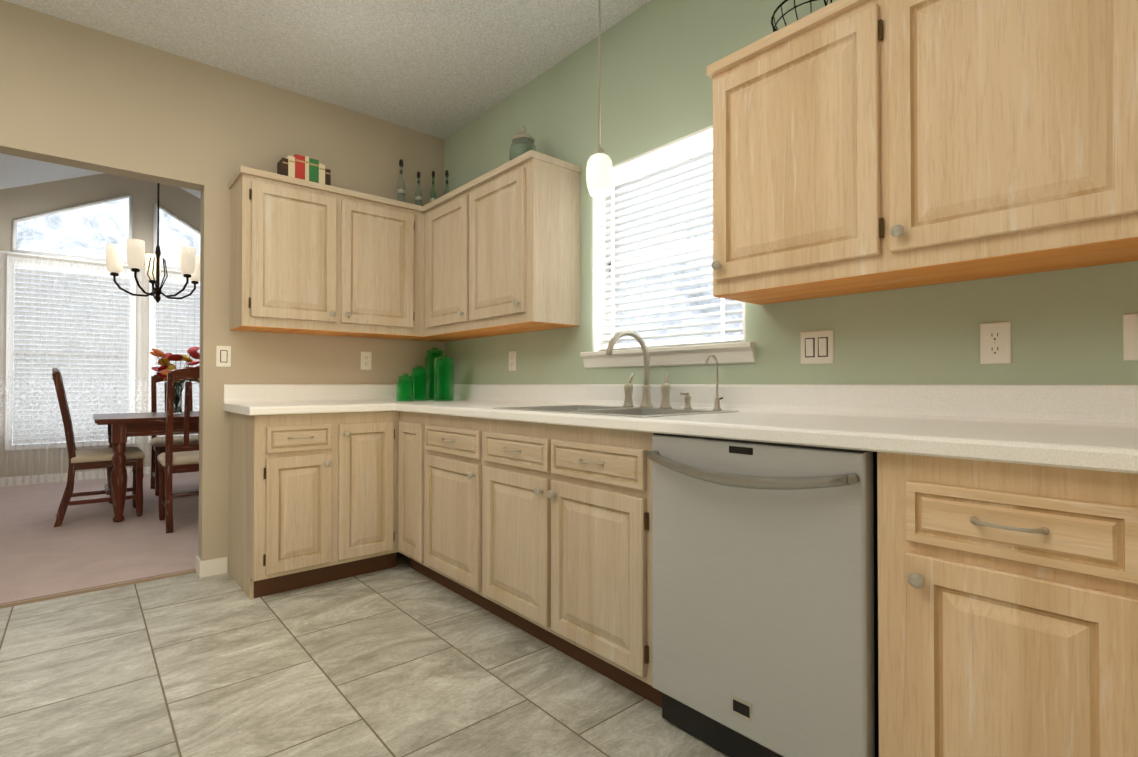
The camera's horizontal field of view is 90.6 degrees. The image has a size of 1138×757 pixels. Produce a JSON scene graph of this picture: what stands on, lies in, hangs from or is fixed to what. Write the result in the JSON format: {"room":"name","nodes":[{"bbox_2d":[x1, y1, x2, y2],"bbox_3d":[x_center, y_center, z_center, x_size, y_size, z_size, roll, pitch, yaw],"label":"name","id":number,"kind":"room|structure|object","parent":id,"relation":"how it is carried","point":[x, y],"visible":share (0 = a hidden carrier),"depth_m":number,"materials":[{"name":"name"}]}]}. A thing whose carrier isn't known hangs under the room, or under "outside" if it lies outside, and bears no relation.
{"room":"kitchen","nodes":[
{"label":"kitchen","id":0,"kind":"room"},
{"bbox_2d":[0,471,198,604],"bbox_3d":[-3.486,1.102,4.837,5.400,0.062,4.480,0,-1,-41],"label":"floor","id":1,"kind":"structure","parent":0,"point":[83,546],"depth_m":3.71,"materials":[{"name":"beige carpet"}]},
{"bbox_2d":[52,368,144,526],"bbox_3d":[-3.635,0.494,4.357,0.540,1.145,0.460,0,-1,-41],"label":"chair","id":2,"kind":"object","parent":1,"relation":"on","point":[94,458],"visible":1,"depth_m":4.19,"materials":[{"name":"brown wood"}]},
{"bbox_2d":[93,411,198,521],"bbox_3d":[-3.169,0.688,4.917,1.500,0.768,1.020,0,-1,-41],"label":"dining table","id":3,"kind":"object","parent":1,"relation":"on","point":[122,427],"visible":0.46,"depth_m":4.21,"materials":[{"name":"brown wood"}]},
{"bbox_2d":[149,346,199,413],"bbox_3d":[-3.292,0.011,4.799,0.446,0.583,0.539,0,-1,-41],"label":"vase","id":4,"kind":"object","parent":3,"relation":"on","point":[165,360],"visible":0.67,"depth_m":4.75,"materials":[{"name":"clear glass"}]},
{"bbox_2d":[150,375,199,495],"bbox_3d":[-3.773,0.505,5.480,0.460,1.145,0.540,0,-1,-41],"label":"chair","id":5,"kind":"object","parent":1,"relation":"on","point":[157,445],"visible":0.33,"depth_m":5.45,"materials":[{"name":"brown wood"}]},
{"bbox_2d":[157,367,199,533],"bbox_3d":[-2.753,0.492,4.194,0.460,1.145,0.540,0,-1,-41],"label":"chair","id":6,"kind":"object","parent":1,"relation":"on","point":[180,458],"visible":0.38,"depth_m":3.96,"materials":[{"name":"brown wood"}]},
{"bbox_2d":[0,173,200,477],"bbox_3d":[-4.860,-0.776,6.443,5.240,3.750,0.120,0,-1,-41],"label":"wall","id":7,"kind":"structure","parent":0,"point":[39,198],"depth_m":6.06,"materials":[{"name":"beige paint"}]},
{"bbox_2d":[0,466,150,486],"bbox_3d":[-4.817,1.044,6.376,5.000,0.085,0.011,0,-1,-41],"label":"baseboard","id":8,"kind":"structure","parent":7,"relation":"attached to","point":[19,481],"depth_m":5.88,"materials":[{"name":"white paint"}]},
{"bbox_2d":[0,250,199,484],"bbox_3d":[-4.765,-0.094,6.255,2.445,2.322,0.047,0,-1,-41],"label":"sheer curtain","id":9,"kind":"object","parent":7,"relation":"hanging from","point":[139,385],"visible":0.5,"depth_m":5.90,"materials":[{"name":"fabric"}]},
{"bbox_2d":[5,194,199,450],"bbox_3d":[-4.825,-0.670,6.371,2.180,2.796,0.036,0,-1,-41],"label":"window frames","id":10,"kind":"structure","parent":7,"relation":"in","point":[10,285],"depth_m":6.03,"materials":[{"name":"white paint"}]},
{"bbox_2d":[12,198,199,444],"bbox_3d":[-4.835,-0.687,6.383,2.080,2.730,0.001,0,-1,-41],"label":"window panes","id":11,"kind":"structure","parent":10,"relation":"in","point":[91,231],"depth_m":6.10,"materials":[{"name":"clear glass"}]},
{"bbox_2d":[13,262,199,443],"bbox_3d":[-4.797,-0.251,6.334,2.070,1.833,0.040,0,-1,-41],"label":"window blinds","id":12,"kind":"object","parent":10,"relation":"attached to","point":[57,349],"depth_m":5.99,"materials":[{"name":"white"}]},
{"bbox_2d":[0,153,200,198],"bbox_3d":[-3.460,-1.853,4.835,5.240,1.248,4.400,0,-1,-41],"label":"vault","id":13,"kind":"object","parent":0,"point":[16,171],"depth_m":5.55,"materials":[{"name":"white paint"}]},
{"bbox_2d":[106,183,199,302],"bbox_3d":[-3.445,-1.508,4.719,0.665,1.760,0.642,0,-1,-41],"label":"chandelier","id":14,"kind":"object","parent":13,"relation":"hanging from","point":[189,261],"visible":0.98,"depth_m":4.60,"materials":[{"name":"brown metal"}]},
{"bbox_2d":[0,0,443,562],"bbox_3d":[-2.050,-0.769,3.057,5.420,3.670,0.120,0,-1,-41],"label":"wall","id":15,"kind":"structure","parent":0,"point":[72,94],"depth_m":3.07,"materials":[{"name":"paint"}]},
{"bbox_2d":[195,555,227,577],"bbox_3d":[-0.683,0.998,0.527,4.200,0.085,5.732,0,-1,-41],"label":"baseboard","id":16,"kind":"structure","parent":15,"relation":"attached to","point":[211,567],"depth_m":3.05,"materials":[{"name":"white paint"}]},
{"bbox_2d":[216,346,230,366],"bbox_3d":[-1.897,-0.122,3.095,0.070,0.115,0.011,0,-1,-41],"label":"light switch","id":17,"kind":"object","parent":15,"relation":"attached to","point":[223,356],"visible":1,"depth_m":3.09,"materials":[{"name":"white plastic"}]},
{"bbox_2d":[228,166,419,339],"bbox_3d":[-1.381,-0.675,3.337,1.031,0.813,0.324,0,-1,-41],"label":"upper cabinet","id":18,"kind":"object","parent":15,"relation":"attached to","point":[307,257],"depth_m":3.14,"materials":[{"name":"brown wood"}]},
{"bbox_2d":[277,154,330,185],"bbox_3d":[-1.520,-1.171,3.234,0.258,0.176,0.111,0,-1,-41],"label":"books","id":19,"kind":"object","parent":18,"relation":"on","point":[307,168],"visible":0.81,"depth_m":3.19,"materials":[{"name":"multicoloured paper"}]},
{"bbox_2d":[397,159,404,201],"bbox_3d":[-1.095,-1.254,3.676,0.053,0.350,0.052,0,-1,-41],"label":"decorative bottle","id":20,"kind":"object","parent":18,"relation":"on","point":[400,192],"visible":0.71,"depth_m":3.67,"materials":[{"name":"clear glass"}]},
{"bbox_2d":[415,172,422,205],"bbox_3d":[-1.002,-1.228,3.756,0.049,0.300,0.048,0,-1,-41],"label":"decorative bottle","id":21,"kind":"object","parent":18,"relation":"on","point":[418,199],"visible":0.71,"depth_m":3.75,"materials":[{"name":"clear glass"}]},
{"bbox_2d":[430,171,435,201],"bbox_3d":[-0.921,-1.242,3.825,0.043,0.330,0.042,0,-1,-41],"label":"decorative bottle","id":22,"kind":"object","parent":18,"relation":"on","point":[433,183],"visible":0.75,"depth_m":3.82,"materials":[{"name":"green glass"}]},
{"bbox_2d":[361,352,371,369],"bbox_3d":[-1.300,-0.114,3.613,0.070,0.115,0.007,0,-1,-41],"label":"electrical outlet","id":23,"kind":"object","parent":15,"relation":"attached to","point":[366,360],"visible":1,"depth_m":3.61,"materials":[{"name":"white plastic"}]},
{"bbox_2d":[4,0,650,138],"bbox_3d":[-0.589,-1.760,0.469,4.470,0.060,5.720,0,-1,-41],"label":"ceiling","id":24,"kind":"structure","parent":0,"point":[443,69],"depth_m":2.84,"materials":[{"name":"white paint"}]},
{"bbox_2d":[586,0,612,196],"bbox_3d":[0.122,-1.224,2.262,0.120,0.974,0.120,0,-1,-41],"label":"pendant lamp","id":25,"kind":"object","parent":24,"relation":"hanging from","point":[599,173],"visible":1,"depth_m":2.23,"materials":[{"name":"white glass"}]},
{"bbox_2d":[0,552,729,756],"bbox_3d":[-0.622,1.066,0.571,4.350,0.050,5.720,0,-1,-41],"label":"floor","id":26,"kind":"structure","parent":0,"point":[402,658],"depth_m":1.96,"materials":[{"name":"tile"}]},
{"bbox_2d":[0,569,195,608],"bbox_3d":[-2.754,1.054,2.508,1.860,0.013,0.040,0,-1,-41],"label":"threshold strip","id":27,"kind":"object","parent":26,"relation":"on","point":[33,600],"depth_m":2.83,"materials":[{"name":"brown wood"}]},
{"bbox_2d":[228,412,247,595],"bbox_3d":[-1.178,0.624,3.306,1.314,0.888,0.619,0,-1,-41],"label":"panel","id":28,"kind":"object","parent":26,"relation":"on","point":[238,423],"depth_m":2.91,"materials":[{"name":"brown wood"}]},
{"bbox_2d":[248,411,661,707],"bbox_3d":[-0.394,0.615,2.399,1.314,0.888,1.860,0,-1,-41],"label":"base cabinet","id":29,"kind":"object","parent":26,"relation":"on","point":[542,532],"depth_m":2.47,"materials":[{"name":"brown wood"}]},
{"bbox_2d":[223,384,390,414],"bbox_3d":[-1.428,0.104,3.078,0.690,0.144,0.643,0,-1,-41],"label":"countertop","id":30,"kind":"structure","parent":29,"relation":"on","point":[246,399],"depth_m":3.20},
{"bbox_2d":[391,384,1137,473],"bbox_3d":[0.351,0.094,2.056,0.643,0.144,4.518,0,-1,-41],"label":"countertop","id":31,"kind":"structure","parent":29,"relation":"on","point":[1090,427],"depth_m":1.56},
{"bbox_2d":[396,374,414,400],"bbox_3d":[-1.008,0.054,3.474,0.108,0.170,0.108,0,-1,-41],"label":"canister","id":32,"kind":"object","parent":31,"relation":"on","point":[405,387],"visible":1,"depth_m":3.43,"materials":[{"name":"green glass"}]},
{"bbox_2d":[410,365,428,400],"bbox_3d":[-0.960,0.028,3.622,0.116,0.225,0.116,0,-1,-41],"label":"canister","id":33,"kind":"object","parent":31,"relation":"on","point":[420,374],"visible":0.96,"depth_m":3.57,"materials":[{"name":"green glass"}]},
{"bbox_2d":[425,348,442,399],"bbox_3d":[-0.905,-0.033,3.801,0.124,0.350,0.124,0,-1,-41],"label":"canister","id":34,"kind":"object","parent":31,"relation":"on","point":[432,354],"visible":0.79,"depth_m":3.74,"materials":[{"name":"green glass"}]},
{"bbox_2d":[433,355,453,400],"bbox_3d":[-0.786,-0.003,3.533,0.124,0.285,0.124,0,-1,-41],"label":"canister","id":35,"kind":"object","parent":31,"relation":"on","point":[443,378],"visible":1,"depth_m":3.48,"materials":[{"name":"green glass"}]},
{"bbox_2d":[493,405,738,417],"bbox_3d":[0.157,0.216,2.265,0.545,0.185,0.850,0,-1,-41],"label":"stainless steel sink","id":36,"kind":"object","parent":31,"relation":"in","point":[617,411],"visible":0.23,"depth_m":2.29,"materials":[{"name":"silver metal"}]},
{"bbox_2d":[605,329,722,409],"bbox_3d":[0.331,-0.041,2.261,0.274,0.328,0.498,0,-1,-41],"label":"faucet set","id":37,"kind":"object","parent":31,"relation":"on","point":[646,388],"visible":1,"depth_m":2.34,"materials":[{"name":"silver metal"}]},
{"bbox_2d":[647,433,878,756],"bbox_3d":[0.656,0.606,1.649,0.671,0.883,0.616,0,-1,-41],"label":"dishwasher","id":38,"kind":"object","parent":26,"relation":"on","point":[764,599],"visible":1,"depth_m":1.42,"materials":[{"name":"silver metal"}]},
{"bbox_2d":[877,452,1137,756],"bbox_3d":[1.054,0.603,1.257,0.619,0.888,0.467,0,-1,-41],"label":"base cabinet","id":39,"kind":"object","parent":26,"relation":"on","point":[1007,609],"visible":0.94,"depth_m":1.04,"materials":[{"name":"brown wood"}]},
{"bbox_2d":[444,0,1137,384],"bbox_3d":[1.005,-0.331,1.913,0.150,2.770,5.600,0,-1,-41],"label":"wall","id":40,"kind":"structure","parent":0,"point":[656,60],"depth_m":2.23,"materials":[{"name":"green paint"}]},
{"bbox_2d":[420,150,581,341],"bbox_3d":[-0.443,-0.676,3.226,0.324,0.813,1.155,0,-1,-41],"label":"upper cabinet","id":41,"kind":"object","parent":40,"relation":"attached to","point":[495,252],"depth_m":2.88,"materials":[{"name":"brown wood"}]},
{"bbox_2d":[443,170,448,194],"bbox_3d":[-0.832,-1.247,3.837,0.049,0.340,0.048,0,-1,-41],"label":"decorative bottle","id":42,"kind":"object","parent":41,"relation":"on","point":[446,175],"visible":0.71,"depth_m":3.83,"materials":[{"name":"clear glass"}]},
{"bbox_2d":[509,126,535,160],"bbox_3d":[-0.245,-1.217,3.009,0.147,0.264,0.147,0,-1,-41],"label":"apothecary jar","id":43,"kind":"object","parent":41,"relation":"on","point":[522,142],"visible":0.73,"depth_m":2.96,"materials":[{"name":"clear glass"}]},
{"bbox_2d":[509,351,515,370],"bbox_3d":[-0.337,-0.103,3.341,0.007,0.115,0.070,0,-1,-41],"label":"electrical outlet","id":44,"kind":"object","parent":40,"relation":"attached to","point":[512,360],"visible":1,"depth_m":3.33,"materials":[{"name":"white plastic"}]},
{"bbox_2d":[580,342,755,368],"bbox_3d":[0.423,-0.094,2.518,0.147,0.082,0.950,0,-1,-41],"label":"window sill","id":45,"kind":"structure","parent":40,"relation":"attached to","point":[728,353],"depth_m":2.39,"materials":[{"name":"white paint"}]},
{"bbox_2d":[593,125,744,351],"bbox_3d":[0.453,-0.572,2.548,0.140,0.915,0.860,0,-1,-41],"label":"window","id":46,"kind":"structure","parent":40,"relation":"in","point":[597,278],"depth_m":2.82,"materials":[{"name":"white paint"}]},
{"bbox_2d":[599,131,742,349],"bbox_3d":[0.432,-0.582,2.530,0.067,0.867,0.828,0,-1,-41],"label":"window blinds","id":47,"kind":"object","parent":46,"relation":"attached to","point":[697,146],"visible":0.69,"depth_m":2.54,"materials":[{"name":"white plastic"}]},
{"bbox_2d":[707,0,906,304],"bbox_3d":[0.778,-0.676,1.814,0.324,0.785,0.549,0,-1,-41],"label":"upper cabinet","id":48,"kind":"object","parent":40,"relation":"attached to","point":[862,146],"depth_m":1.69,"materials":[{"name":"brown wood"}]},
{"bbox_2d":[771,0,831,31],"bbox_3d":[0.784,-1.208,1.810,0.257,0.277,0.257,0,-1,-41],"label":"wire basket","id":49,"kind":"object","parent":48,"relation":"on","point":[778,7],"visible":0.08,"depth_m":1.77,"materials":[{"name":"black metal"}]},
{"bbox_2d":[800,330,833,363],"bbox_3d":[0.859,-0.108,1.956,0.011,0.115,0.116,0,-1,-41],"label":"double light switch","id":50,"kind":"object","parent":40,"relation":"attached to","point":[817,347],"visible":1,"depth_m":1.95,"materials":[{"name":"white plastic"}]},
{"bbox_2d":[980,322,1010,363],"bbox_3d":[1.191,-0.099,1.575,0.007,0.115,0.070,0,-1,-41],"label":"electrical outlet","id":51,"kind":"object","parent":40,"relation":"attached to","point":[995,343],"visible":1,"depth_m":1.57,"materials":[{"name":"white plastic"}]},
{"bbox_2d":[875,0,1137,287],"bbox_3d":[1.137,-0.680,1.400,0.324,0.785,0.546,0,-1,-41],"label":"upper cabinet","id":52,"kind":"object","parent":40,"relation":"attached to","point":[1006,131],"depth_m":1.32,"materials":[{"name":"brown wood"}]},
{"bbox_2d":[1123,313,1137,360],"bbox_3d":[1.381,-0.101,1.354,0.007,0.115,0.070,0,-1,-41],"label":"electrical outlet","id":53,"kind":"object","parent":40,"relation":"attached to","point":[1130,336],"visible":1,"depth_m":1.37,"materials":[{"name":"white plastic"}]},
{"label":"outside","id":54,"kind":"structure","parent":0,"visible":0},
{"bbox_2d":[619,155,742,343],"bbox_3d":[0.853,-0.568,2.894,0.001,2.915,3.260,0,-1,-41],"label":"window glass","id":55,"kind":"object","parent":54,"point":[708,328],"depth_m":3.20,"materials":[{"name":"clear glass"}]}
]}

